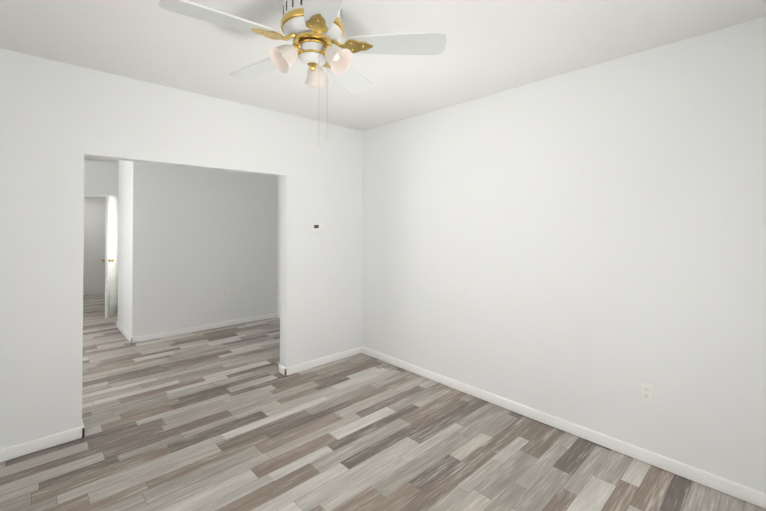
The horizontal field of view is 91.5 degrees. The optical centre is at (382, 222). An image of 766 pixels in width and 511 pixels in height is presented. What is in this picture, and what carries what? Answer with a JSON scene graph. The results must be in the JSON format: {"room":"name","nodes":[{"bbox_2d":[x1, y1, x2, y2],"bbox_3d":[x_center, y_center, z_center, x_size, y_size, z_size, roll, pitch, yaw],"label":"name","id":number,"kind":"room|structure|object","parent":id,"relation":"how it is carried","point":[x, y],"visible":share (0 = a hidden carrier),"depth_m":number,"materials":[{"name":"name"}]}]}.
{"room":"empty living room","nodes":[
{"label":"empty living room","id":0,"kind":"room"},
{"bbox_2d":[83,197,105,294],"bbox_3d":[-6.520,0.248,8.318,4.350,2.680,0.130,1,-1,-43],"label":"wall","id":1,"kind":"structure","parent":0,"point":[94,246],"depth_m":8.31,"materials":[{"name":"paint"}]},
{"bbox_2d":[84,160,118,197],"bbox_3d":[-5.093,0.237,6.708,4.220,2.680,0.130,1,-1,-43],"label":"wall","id":2,"kind":"structure","parent":0,"point":[101,177],"depth_m":6.67,"materials":[{"name":"paint"}]},
{"bbox_2d":[84,193,117,197],"bbox_3d":[-5.081,0.529,6.619,0.930,2.095,0.014,1,-1,-43],"label":"door frame","id":3,"kind":"structure","parent":2,"relation":"attached to","point":[94,195],"depth_m":6.63,"materials":[{"name":"paint"}]},
{"bbox_2d":[102,195,117,317],"bbox_3d":[-4.651,0.555,6.491,0.171,2.018,0.804,0,0,-18],"label":"door","id":4,"kind":"structure","parent":2,"relation":"in","point":[111,265],"depth_m":6.28,"materials":[{"name":"paint"}]},
{"bbox_2d":[117,160,130,333],"bbox_3d":[-3.496,0.230,5.499,0.533,2.680,1.000,1,-1,-43],"label":"wall","id":5,"kind":"structure","parent":0,"point":[124,236],"depth_m":5.29,"materials":[{"name":"paint"}]},
{"bbox_2d":[116,321,130,338],"bbox_3d":[-3.664,1.525,5.267,0.013,0.078,1.123,1,-1,-43],"label":"baseboard","id":6,"kind":"structure","parent":5,"relation":"attached to","point":[119,326],"depth_m":5.28,"materials":[{"name":"paint"}]},
{"bbox_2d":[0,48,361,448],"bbox_3d":[-1.720,0.215,3.222,4.350,2.680,0.130,1,-1,-43],"label":"wall","id":7,"kind":"structure","parent":0,"point":[59,121],"depth_m":2.77,"materials":[{"name":"paint"}]},
{"bbox_2d":[0,420,83,461],"bbox_3d":[-2.657,1.502,2.247,1.345,0.078,0.033,1,-1,-43],"label":"baseboard","id":8,"kind":"structure","parent":7,"relation":"attached to","point":[18,450],"depth_m":2.54,"materials":[{"name":"paint"}]},
{"bbox_2d":[310,223,322,232],"bbox_3d":[-0.717,0.056,4.061,0.150,0.100,0.032,1,-1,-43],"label":"thermostat","id":9,"kind":"object","parent":7,"relation":"attached to","point":[316,228],"visible":0.98,"depth_m":4.04,"materials":[{"name":"white plastic"}]},
{"bbox_2d":[280,347,359,375],"bbox_3d":[-0.646,1.521,4.142,0.985,0.078,0.033,1,-1,-43],"label":"baseboard","id":10,"kind":"structure","parent":7,"relation":"attached to","point":[290,370],"depth_m":4.07,"materials":[{"name":"paint"}]},
{"bbox_2d":[130,161,277,336],"bbox_3d":[-2.559,0.233,5.606,2.043,2.680,0.130,1,-1,-43],"label":"wall","id":11,"kind":"structure","parent":0,"point":[202,240],"depth_m":5.41,"materials":[{"name":"paint"}]},
{"bbox_2d":[128,313,275,342],"bbox_3d":[-2.532,1.529,5.525,2.016,0.078,0.013,1,-1,-43],"label":"baseboard","id":12,"kind":"structure","parent":11,"relation":"attached to","point":[153,336],"depth_m":5.38,"materials":[{"name":"paint"}]},
{"bbox_2d":[277,176,280,312],"bbox_3d":[-2.629,0.246,7.264,0.130,2.680,7.000,1,-1,-43],"label":"wall","id":13,"kind":"structure","parent":0,"point":[278,260],"depth_m":6.22,"materials":[{"name":"paint"}]},
{"bbox_2d":[0,293,765,510],"bbox_3d":[-2.741,1.612,4.292,4.590,0.100,11.300,1,-1,-43],"label":"floor","id":14,"kind":"structure","parent":0,"point":[229,418],"depth_m":2.57,"materials":[{"name":"laminate"}]},
{"bbox_2d":[0,0,765,162],"bbox_3d":[-2.736,-1.168,4.315,4.590,0.100,11.300,1,-1,-43],"label":"ceiling","id":15,"kind":"structure","parent":0,"point":[494,46],"depth_m":2.34,"materials":[{"name":"paint"}]},
{"bbox_2d":[158,0,446,155],"bbox_3d":[-0.377,-0.725,1.827,1.243,0.818,1.243,1,-1,-43],"label":"ceiling fan","id":16,"kind":"object","parent":15,"relation":"hanging from","point":[313,31],"visible":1,"depth_m":1.76,"materials":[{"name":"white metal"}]},
{"bbox_2d":[362,17,765,492],"bbox_3d":[1.165,0.219,3.172,0.220,2.680,4.160,1,-1,-43],"label":"wall","id":17,"kind":"structure","parent":0,"point":[585,247],"depth_m":2.62,"materials":[{"name":"paint"}]},
{"bbox_2d":[360,346,765,508],"bbox_3d":[1.071,1.516,3.089,0.013,0.078,3.880,1,-1,-43],"label":"baseboard","id":18,"kind":"structure","parent":17,"relation":"attached to","point":[734,489],"depth_m":2.60,"materials":[{"name":"paint"}]},
{"bbox_2d":[640,382,653,402],"bbox_3d":[1.710,1.099,2.418,0.009,0.114,0.070,1,-1,-43],"label":"electrical outlet","id":19,"kind":"object","parent":17,"relation":"attached to","point":[647,392],"visible":1,"depth_m":2.41,"materials":[{"name":"white plastic"}]}
]}

